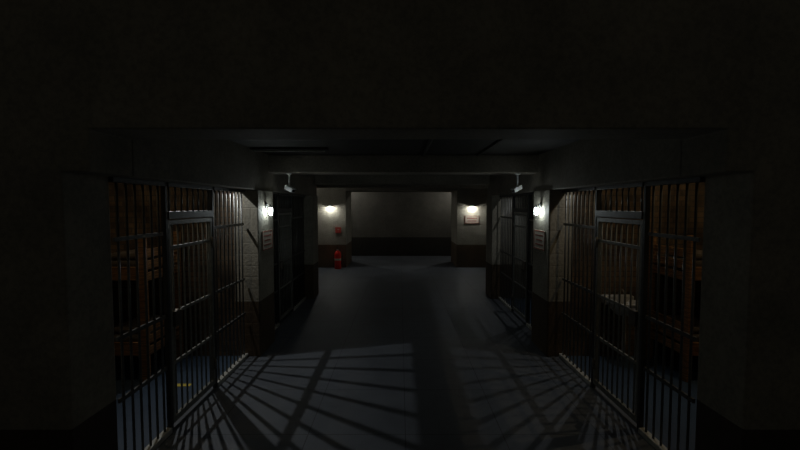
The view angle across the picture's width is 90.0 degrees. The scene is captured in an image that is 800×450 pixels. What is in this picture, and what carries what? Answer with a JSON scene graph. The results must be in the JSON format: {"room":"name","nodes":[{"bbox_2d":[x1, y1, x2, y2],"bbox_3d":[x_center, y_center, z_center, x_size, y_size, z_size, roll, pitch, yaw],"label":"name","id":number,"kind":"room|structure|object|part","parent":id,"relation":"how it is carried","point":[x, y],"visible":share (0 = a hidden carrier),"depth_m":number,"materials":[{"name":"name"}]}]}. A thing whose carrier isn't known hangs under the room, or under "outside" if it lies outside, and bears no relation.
{"room":"prison interior","nodes":[
{"label":"prison interior","id":0,"kind":"room"},
{"bbox_2d":[108,182,236,355],"bbox_3d":[-3.570,-0.271,5.819,2.760,4.200,0.610,0,3,0],"label":"wall","id":1,"kind":"structure","parent":0,"point":[121,202],"depth_m":5.54,"materials":[{"name":"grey brick"}]},
{"bbox_2d":[109,139,316,195],"bbox_3d":[-2.080,-1.455,6.170,0.220,1.870,6.530,0,3,0],"label":"beam","id":2,"kind":"structure","parent":0,"point":[225,163],"depth_m":4.14,"materials":[{"name":"concrete"}]},
{"bbox_2d":[273,195,298,297],"bbox_3d":[-3.570,-0.441,9.225,2.760,4.200,0.530,0,3,0],"label":"cell bars","id":3,"kind":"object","parent":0,"point":[273,195],"depth_m":9.00,"materials":[{"name":"black metal"}]},
{"bbox_2d":[317,188,351,266],"bbox_3d":[-3.385,-0.027,14.266,3.130,2.870,1.500,0,3,0],"label":"wall","id":4,"kind":"structure","parent":0,"point":[339,214],"depth_m":13.53,"materials":[{"name":"grey paint"}]},
{"bbox_2d":[335,227,340,232],"bbox_3d":[-2.090,0.176,13.518,0.200,0.200,0.015,0,3,0],"label":"notice sign","id":5,"kind":"object","parent":4,"relation":"attached to","point":[337,229],"visible":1,"depth_m":13.51,"materials":[{"name":"red"}]},
{"bbox_2d":[0,0,799,449],"bbox_3d":[0.050,-0.268,2.750,14.000,4.500,0.420,0,3,0],"label":"wall","id":6,"kind":"structure","parent":0,"point":[81,80],"depth_m":2.52,"materials":[{"name":"grey paint"}]},
{"bbox_2d":[351,192,450,255],"bbox_3d":[0.050,-0.149,16.713,10.000,2.870,0.200,0,3,0],"label":"wall","id":7,"kind":"structure","parent":0,"point":[382,223],"depth_m":16.61,"materials":[{"name":"grey paint"}]},
{"bbox_2d":[228,139,580,154],"bbox_3d":[0.050,-1.120,6.187,4.040,0.120,6.530,0,3,0],"label":"ceiling","id":8,"kind":"structure","parent":0,"point":[336,146],"depth_m":5.05,"materials":[{"name":"concrete"}]},
{"bbox_2d":[250,147,328,151],"bbox_3d":[-1.450,-0.991,5.257,1.000,0.057,0.120,0,3,0],"label":"fitting","id":9,"kind":"object","parent":8,"relation":"attached to","point":[256,149],"visible":0.96,"depth_m":5.20,"materials":[{"name":"metal"}]},
{"bbox_2d":[315,175,489,184],"bbox_3d":[0.050,-1.082,9.333,4.040,0.270,0.250,0,3,0],"label":"beam","id":10,"kind":"structure","parent":8,"relation":"attached to","point":[319,179],"depth_m":9.21,"materials":[{"name":"concrete"}]},
{"bbox_2d":[297,174,507,174],"bbox_3d":[0.050,-1.048,7.657,4.040,0.170,0.200,0,3,0],"label":"beam","id":11,"kind":"structure","parent":8,"relation":"attached to","point":[297,174],"depth_m":7.61,"materials":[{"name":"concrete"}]},
{"bbox_2d":[268,155,538,173],"bbox_3d":[0.050,-0.921,6.112,4.040,0.270,0.300,0,3,0],"label":"beam","id":12,"kind":"structure","parent":8,"relation":"attached to","point":[277,164],"depth_m":5.96,"materials":[{"name":"concrete"}]},
{"bbox_2d":[284,173,295,192],"bbox_3d":[-1.645,-0.633,6.008,0.207,0.294,0.090,2,4,36],"label":"security camera","id":13,"kind":"object","parent":12,"relation":"attached to","point":[288,187],"visible":1,"depth_m":6.00,"materials":[{"name":"white plastic"}]},
{"bbox_2d":[510,173,521,192],"bbox_3d":[1.745,-0.633,6.008,0.207,0.294,0.090,-2,4,-36],"label":"security camera","id":14,"kind":"object","parent":12,"relation":"attached to","point":[515,189],"visible":1,"depth_m":5.99,"materials":[{"name":"white plastic"}]},
{"bbox_2d":[476,139,503,155],"bbox_3d":[1.150,-0.961,4.443,0.030,0.030,3.030,0,3,0],"label":"conduit pipe","id":15,"kind":"object","parent":8,"relation":"attached to","point":[500,140],"visible":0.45,"depth_m":5.06,"materials":[{"name":"grey metal"}]},
{"bbox_2d":[115,256,698,449],"bbox_3d":[0.050,1.775,8.349,14.000,0.162,19.500,0,3,0],"label":"floor","id":16,"kind":"structure","parent":0,"point":[389,352],"depth_m":4.70,"materials":[{"name":"concrete"}]},
{"bbox_2d":[108,177,172,449],"bbox_3d":[-2.150,0.789,3.344,0.060,2.330,0.660,0,3,0],"label":"bars","id":17,"kind":"object","parent":16,"relation":"on","point":[153,445],"visible":0.92,"depth_m":3.32,"materials":[{"name":"paint"}]},
{"bbox_3d":[-2.150,-0.354,3.286,0.060,0.040,0.660,0,3,0],"label":"rail","id":18,"kind":"part","parent":17,"relation":"part of","materials":[{"name":"metal"}]},
{"bbox_3d":[-2.150,1.928,3.400,0.060,0.050,0.660,0,3,0],"label":"rail","id":19,"kind":"part","parent":17,"relation":"part of","materials":[{"name":"metal"}]},
{"bbox_2d":[111,231,183,381],"bbox_3d":[-3.950,0.979,5.115,1.900,1.750,0.800,0,3,0],"label":"bunk bed","id":20,"kind":"object","parent":16,"relation":"on","point":[123,259],"visible":0.38,"depth_m":4.79,"materials":[{"name":"brown wood"}]},
{"bbox_3d":[-3.950,0.574,4.710,1.760,0.160,0.030,0,3,0],"label":"rail","id":21,"kind":"part","parent":20,"relation":"part of","materials":[{"name":"brown wood"}]},
{"bbox_3d":[-3.950,1.473,4.754,1.760,0.160,0.030,0,3,0],"label":"rail","id":22,"kind":"part","parent":20,"relation":"part of","materials":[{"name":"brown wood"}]},
{"bbox_2d":[111,248,161,259],"bbox_3d":[-3.310,0.370,5.085,0.380,0.090,0.560,0,3,0],"label":"mattress","id":23,"kind":"object","parent":20,"relation":"on","point":[131,252],"depth_m":4.81,"materials":[{"name":"fabric"}]},
{"bbox_2d":[114,315,159,333],"bbox_3d":[-3.310,1.269,5.130,0.380,0.090,0.560,0,3,0],"label":"mattress","id":24,"kind":"object","parent":20,"relation":"on","point":[134,321],"depth_m":4.90,"materials":[{"name":"fabric"}]},
{"bbox_3d":[-3.950,1.373,5.135,1.800,0.120,0.730,0,3,0],"label":"mattress","id":25,"kind":"part","parent":20,"relation":"part of","materials":[{"name":"brown fabric"}]},
{"bbox_3d":[-3.950,0.475,5.090,1.800,0.120,0.730,0,3,0],"label":"mattress","id":26,"kind":"part","parent":20,"relation":"part of","materials":[{"name":"brown fabric"}]},
{"bbox_3d":[-3.035,0.997,4.751,0.070,1.750,0.070,0,3,0],"label":"bed post","id":27,"kind":"part","parent":20,"relation":"part of","materials":[{"name":"brown wood"}]},
{"bbox_3d":[-3.035,0.961,5.480,0.070,1.750,0.070,0,3,0],"label":"bed post","id":28,"kind":"part","parent":20,"relation":"part of","materials":[{"name":"brown wood"}]},
{"bbox_2d":[160,182,173,430],"bbox_3d":[-2.150,0.772,3.693,0.044,2.330,0.040,0,3,0],"label":"post","id":29,"kind":"object","parent":16,"relation":"on","point":[163,189],"visible":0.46,"depth_m":3.68,"materials":[{"name":"metal"}]},
{"bbox_2d":[167,182,212,218],"bbox_3d":[-2.150,-0.244,4.098,0.060,0.342,0.860,0,3,0],"label":"grille","id":30,"kind":"object","parent":29,"relation":"attached to","point":[175,214],"visible":0.86,"depth_m":4.03,"materials":[{"name":"metal"}]},
{"bbox_3d":[-2.150,-0.395,4.090,0.060,0.040,0.860,0,3,0],"label":"rail","id":31,"kind":"part","parent":30,"relation":"part of","materials":[{"name":"metal"}]},
{"bbox_3d":[-2.150,-0.109,4.105,0.056,0.072,0.860,0,3,0],"label":"rail","id":32,"kind":"part","parent":30,"relation":"part of","materials":[{"name":"metal"}]},
{"bbox_2d":[168,217,216,422],"bbox_3d":[-2.143,0.894,4.155,0.065,1.920,0.860,0,3,0],"label":"door","id":33,"kind":"structure","parent":29,"relation":"attached to","point":[176,314],"depth_m":4.13,"materials":[{"name":"grey paint"}]},
{"bbox_2d":[209,187,217,387],"bbox_3d":[-2.150,0.726,4.602,0.044,2.330,0.040,0,3,0],"label":"post","id":34,"kind":"object","parent":16,"relation":"on","point":[211,198],"visible":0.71,"depth_m":4.59,"materials":[{"name":"metal"}]},
{"bbox_2d":[213,187,247,385],"bbox_3d":[-2.150,0.702,5.081,0.060,2.330,0.920,0,3,0],"label":"panel","id":35,"kind":"object","parent":16,"relation":"on","point":[235,365],"visible":0.9,"depth_m":5.04,"materials":[{"name":"paint"}]},
{"bbox_3d":[-2.150,-0.441,5.024,0.060,0.040,0.920,0,3,0],"label":"rail","id":36,"kind":"part","parent":35,"relation":"part of","materials":[{"name":"metal"}]},
{"bbox_3d":[-2.150,1.841,5.138,0.060,0.050,0.920,0,3,0],"label":"rail","id":37,"kind":"part","parent":35,"relation":"part of","materials":[{"name":"metal"}]},
{"bbox_2d":[233,190,274,355],"bbox_3d":[-2.120,0.663,5.865,0.340,2.330,0.650,0,3,0],"label":"pillar","id":38,"kind":"structure","parent":16,"relation":"on","point":[258,265],"depth_m":5.57,"materials":[{"name":"grey paint"}]},
{"bbox_2d":[261,229,272,250],"bbox_3d":[-1.942,0.218,5.858,0.015,0.280,0.440,0,3,0],"label":"notice sign","id":39,"kind":"object","parent":38,"relation":"attached to","point":[267,236],"visible":1,"depth_m":5.85,"materials":[{"name":"white"}]},
{"bbox_2d":[265,202,272,215],"bbox_3d":[-1.893,-0.230,5.796,0.114,0.199,0.080,0,3,0],"label":"wall lamp","id":40,"kind":"object","parent":38,"relation":"attached to","point":[270,207],"visible":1,"depth_m":5.78,"materials":[{"name":"glass"}]},
{"bbox_2d":[292,194,305,310],"bbox_3d":[-2.150,0.533,8.467,0.060,2.330,1.040,0,3,0],"label":"panel","id":41,"kind":"object","parent":16,"relation":"on","point":[297,197],"visible":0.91,"depth_m":8.44,"materials":[{"name":"paint"}]},
{"bbox_3d":[-2.150,1.672,8.524,0.060,0.050,1.040,0,3,0],"label":"rail","id":42,"kind":"part","parent":41,"relation":"part of","materials":[{"name":"metal"}]},
{"bbox_2d":[298,196,318,298],"bbox_3d":[-2.120,0.493,9.261,0.340,2.330,0.550,0,3,0],"label":"pillar","id":43,"kind":"structure","parent":16,"relation":"on","point":[310,203],"depth_m":9.01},
{"bbox_2d":[334,247,342,268],"bbox_3d":[-2.062,1.086,13.326,0.241,0.741,0.224,-2,4,-40],"label":"fire extinguisher","id":44,"kind":"object","parent":16,"relation":"on","point":[338,261],"visible":1,"depth_m":13.24,"materials":[{"name":"red metal"}]},
{"bbox_2d":[486,196,506,298],"bbox_3d":[2.220,0.493,9.261,0.340,2.330,0.550,0,3,0],"label":"pillar","id":45,"kind":"structure","parent":16,"relation":"on","point":[493,208],"depth_m":9.01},
{"bbox_2d":[498,194,512,310],"bbox_3d":[2.250,0.533,8.467,0.060,2.330,1.040,0,3,0],"label":"panel","id":46,"kind":"object","parent":16,"relation":"on","point":[506,303],"visible":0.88,"depth_m":8.44,"materials":[{"name":"paint"}]},
{"bbox_3d":[2.250,1.672,8.524,0.060,0.050,1.040,0,3,0],"label":"rail","id":47,"kind":"part","parent":46,"relation":"part of","materials":[{"name":"metal"}]},
{"bbox_2d":[511,196,514,311],"bbox_3d":[2.250,0.560,7.928,0.044,2.330,0.040,0,3,0],"label":"post","id":48,"kind":"object","parent":16,"relation":"on","point":[512,310],"visible":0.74,"depth_m":7.92,"materials":[{"name":"metal"}]},
{"bbox_2d":[526,195,530,322],"bbox_3d":[2.250,0.606,7.019,0.044,2.330,0.040,0,3,0],"label":"post","id":49,"kind":"object","parent":16,"relation":"on","point":[529,196],"visible":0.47,"depth_m":7.00,"materials":[{"name":"metal"}]},
{"bbox_2d":[512,212,526,320],"bbox_3d":[2.243,0.728,7.481,0.065,1.920,0.860,0,3,0],"label":"door","id":50,"kind":"structure","parent":49,"relation":"attached to","point":[523,262],"depth_m":7.51,"materials":[{"name":"grey paint"}]},
{"bbox_2d":[526,192,533,330],"bbox_3d":[2.250,0.627,6.595,0.060,2.330,0.810,0,3,0],"label":"panel","id":51,"kind":"object","parent":16,"relation":"on","point":[528,325],"visible":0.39,"depth_m":6.87,"materials":[{"name":"paint"}]},
{"bbox_2d":[531,190,572,355],"bbox_3d":[2.220,0.663,5.865,0.340,2.330,0.650,0,3,0],"label":"pillar","id":52,"kind":"structure","parent":16,"relation":"on","point":[548,265],"depth_m":5.57,"materials":[{"name":"grey paint"}]},
{"bbox_2d":[533,202,541,215],"bbox_3d":[1.993,-0.230,5.796,0.114,0.199,0.080,0,3,0],"label":"wall lamp","id":53,"kind":"object","parent":52,"relation":"attached to","point":[536,207],"visible":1,"depth_m":5.78,"materials":[{"name":"glass"}]},
{"bbox_2d":[534,229,545,250],"bbox_3d":[2.042,0.218,5.858,0.015,0.280,0.440,0,3,0],"label":"notice sign","id":54,"kind":"object","parent":52,"relation":"attached to","point":[539,236],"visible":1,"depth_m":5.84,"materials":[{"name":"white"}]},
{"bbox_2d":[559,187,594,385],"bbox_3d":[2.250,0.702,5.081,0.060,2.330,0.920,0,3,0],"label":"panel","id":55,"kind":"object","parent":16,"relation":"on","point":[575,368],"visible":0.87,"depth_m":5.03,"materials":[{"name":"paint"}]},
{"bbox_3d":[2.250,1.841,5.138,0.060,0.050,0.920,0,3,0],"label":"rail","id":56,"kind":"part","parent":55,"relation":"part of","materials":[{"name":"metal"}]},
{"bbox_3d":[2.250,-0.441,5.024,0.060,0.040,0.920,0,3,0],"label":"rail","id":57,"kind":"part","parent":55,"relation":"part of","materials":[{"name":"metal"}]},
{"bbox_2d":[591,187,599,387],"bbox_3d":[2.250,0.726,4.602,0.044,2.330,0.040,0,3,0],"label":"post","id":58,"kind":"object","parent":16,"relation":"on","point":[597,192],"visible":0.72,"depth_m":4.58,"materials":[{"name":"metal"}]},
{"bbox_2d":[601,289,635,362],"bbox_3d":[3.000,1.358,5.383,0.441,0.991,0.414,0,3,0],"label":"basin","id":59,"kind":"object","parent":16,"relation":"on","point":[607,295],"visible":0.49,"depth_m":5.36,"materials":[{"name":"grey ceramic"}]},
{"bbox_2d":[607,299,635,315],"bbox_3d":[3.000,1.117,5.342,0.441,0.195,0.357,0,3,0],"label":"basin","id":60,"kind":"object","parent":59,"relation":"in","point":[622,300],"depth_m":5.29,"materials":[{"name":"grey ceramic"}]},
{"bbox_2d":[637,182,650,430],"bbox_3d":[2.250,0.772,3.693,0.044,2.330,0.040,0,3,0],"label":"post","id":61,"kind":"object","parent":16,"relation":"on","point":[647,189],"visible":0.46,"depth_m":3.68,"materials":[{"name":"metal"}]},
{"bbox_2d":[592,217,642,422],"bbox_3d":[2.243,0.894,4.155,0.065,1.920,0.860,0,3,0],"label":"door","id":62,"kind":"structure","parent":61,"relation":"attached to","point":[633,314],"depth_m":4.12,"materials":[{"name":"grey paint"}]},
{"bbox_2d":[638,177,704,449],"bbox_3d":[2.250,0.789,3.344,0.060,2.330,0.660,0,3,0],"label":"bars","id":63,"kind":"object","parent":16,"relation":"on","point":[643,432],"visible":0.89,"depth_m":3.32,"materials":[{"name":"paint"}]},
{"bbox_3d":[2.250,1.928,3.400,0.060,0.050,0.660,0,3,0],"label":"rail","id":64,"kind":"part","parent":63,"relation":"part of","materials":[{"name":"metal"}]},
{"bbox_3d":[2.250,-0.354,3.286,0.060,0.040,0.660,0,3,0],"label":"rail","id":65,"kind":"part","parent":63,"relation":"part of","materials":[{"name":"metal"}]},
{"bbox_2d":[646,231,702,381],"bbox_3d":[4.200,0.979,5.115,1.600,1.750,0.800,0,3,0],"label":"bunk bed","id":66,"kind":"object","parent":16,"relation":"on","point":[689,251],"visible":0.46,"depth_m":4.92,"materials":[{"name":"brown wood"}]},
{"bbox_3d":[3.435,0.961,5.480,0.070,1.750,0.070,0,3,0],"label":"bed post","id":67,"kind":"part","parent":66,"relation":"part of","materials":[{"name":"brown wood"}]},
{"bbox_3d":[4.200,0.535,5.479,1.460,0.160,0.030,0,3,0],"label":"rail","id":68,"kind":"part","parent":66,"relation":"part of","materials":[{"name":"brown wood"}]},
{"bbox_3d":[4.200,0.475,5.090,1.500,0.120,0.730,0,3,0],"label":"mattress","id":69,"kind":"part","parent":66,"relation":"part of","materials":[{"name":"brown fabric"}]},
{"bbox_2d":[667,315,699,333],"bbox_3d":[3.710,1.269,5.130,0.380,0.090,0.560,0,3,0],"label":"pillow","id":70,"kind":"object","parent":66,"relation":"on","point":[696,327],"depth_m":5.00,"materials":[{"name":"fabric"}]},
{"bbox_2d":[665,249,702,259],"bbox_3d":[3.710,0.370,5.085,0.380,0.090,0.560,0,3,0],"label":"pillow","id":71,"kind":"object","parent":66,"relation":"on","point":[698,252],"depth_m":4.88,"materials":[{"name":"fabric"}]},
{"bbox_3d":[3.435,0.997,4.751,0.070,1.750,0.070,0,3,0],"label":"bed post","id":72,"kind":"part","parent":66,"relation":"part of","materials":[{"name":"brown wood"}]},
{"bbox_3d":[4.200,1.473,4.754,1.460,0.160,0.030,0,3,0],"label":"rail","id":73,"kind":"part","parent":66,"relation":"part of","materials":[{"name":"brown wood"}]},
{"bbox_3d":[4.200,0.574,4.710,1.460,0.160,0.030,0,3,0],"label":"rail","id":74,"kind":"part","parent":66,"relation":"part of","materials":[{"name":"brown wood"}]},
{"bbox_3d":[-2.150,0.606,7.019,0.044,2.330,0.040,0,3,0],"label":"post","id":75,"kind":"object","parent":16,"relation":"on","visible":0},
{"bbox_2d":[278,212,292,320],"bbox_3d":[-2.143,0.728,7.481,0.065,1.920,0.860,0,3,0],"label":"door","id":76,"kind":"structure","parent":75,"relation":"attached to","point":[290,227],"depth_m":7.52,"materials":[{"name":"grey paint"}]},
{"bbox_2d":[451,188,487,266],"bbox_3d":[3.485,-0.027,14.266,3.130,2.870,1.500,0,3,0],"label":"wall","id":77,"kind":"structure","parent":0,"point":[468,240],"depth_m":13.54,"materials":[{"name":"grey paint"}]},
{"bbox_2d":[465,216,478,222],"bbox_3d":[2.430,-0.184,13.500,0.480,0.260,0.015,0,3,0],"label":"notice sign","id":78,"kind":"object","parent":77,"relation":"attached to","point":[468,219],"visible":1,"depth_m":13.49,"materials":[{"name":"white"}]},
{"bbox_2d":[506,195,532,297],"bbox_3d":[3.670,-0.441,9.225,2.760,4.200,0.530,0,3,0],"label":"cell bars","id":79,"kind":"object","parent":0,"point":[532,195],"depth_m":9.00,"materials":[{"name":"black metal"}]},
{"bbox_2d":[487,139,703,195],"bbox_3d":[2.180,-1.455,6.170,0.220,1.870,6.530,0,3,0],"label":"beam","id":80,"kind":"structure","parent":0,"point":[582,163],"depth_m":4.15,"materials":[{"name":"concrete"}]},
{"bbox_2d":[513,193,527,212],"bbox_3d":[2.250,-0.410,7.424,0.060,0.342,0.860,0,3,0],"label":"grille","id":81,"kind":"object","parent":80,"relation":"attached to","point":[515,209],"visible":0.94,"depth_m":7.37,"materials":[{"name":"metal"}]},
{"bbox_3d":[2.250,-0.561,7.416,0.060,0.040,0.860,0,3,0],"label":"rail","id":82,"kind":"part","parent":81,"relation":"part of","materials":[{"name":"metal"}]},
{"bbox_3d":[2.250,-0.275,7.431,0.056,0.072,0.860,0,3,0],"label":"rail","id":83,"kind":"part","parent":81,"relation":"part of","materials":[{"name":"metal"}]},
{"bbox_2d":[596,182,643,218],"bbox_3d":[2.250,-0.244,4.098,0.060,0.342,0.860,0,3,0],"label":"grille","id":84,"kind":"object","parent":80,"relation":"attached to","point":[628,214],"visible":0.92,"depth_m":4.03,"materials":[{"name":"metal"}]},
{"bbox_3d":[2.250,-0.109,4.105,0.056,0.072,0.860,0,3,0],"label":"rail","id":85,"kind":"part","parent":84,"relation":"part of","materials":[{"name":"metal"}]},
{"bbox_3d":[2.250,-0.395,4.090,0.060,0.040,0.860,0,3,0],"label":"rail","id":86,"kind":"part","parent":84,"relation":"part of","materials":[{"name":"metal"}]},
{"bbox_2d":[571,182,704,355],"bbox_3d":[3.670,-0.271,5.819,2.760,4.200,0.610,0,3,0],"label":"wall","id":87,"kind":"structure","parent":0,"point":[701,191],"depth_m":5.55,"materials":[{"name":"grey brick"}]},
{"bbox_3d":[0.050,-1.470,13.193,10.000,0.120,7.500,0,3,0],"label":"ceiling","id":88,"kind":"structure","parent":0,"visible":0},
{"bbox_2d":[346,188,456,191],"bbox_3d":[0.050,-1.325,14.202,3.740,0.270,1.500,0,3,0],"label":"beam","id":89,"kind":"structure","parent":88,"relation":"attached to","point":[347,189],"depth_m":13.46,"materials":[{"name":"concrete"}]},
{"bbox_2d":[317,185,487,187],"bbox_3d":[0.050,-1.209,11.679,10.000,0.250,0.250,0,3,0],"label":"beam","id":90,"kind":"structure","parent":88,"relation":"attached to","point":[318,186],"depth_m":11.56,"materials":[{"name":"concrete"}]}
]}

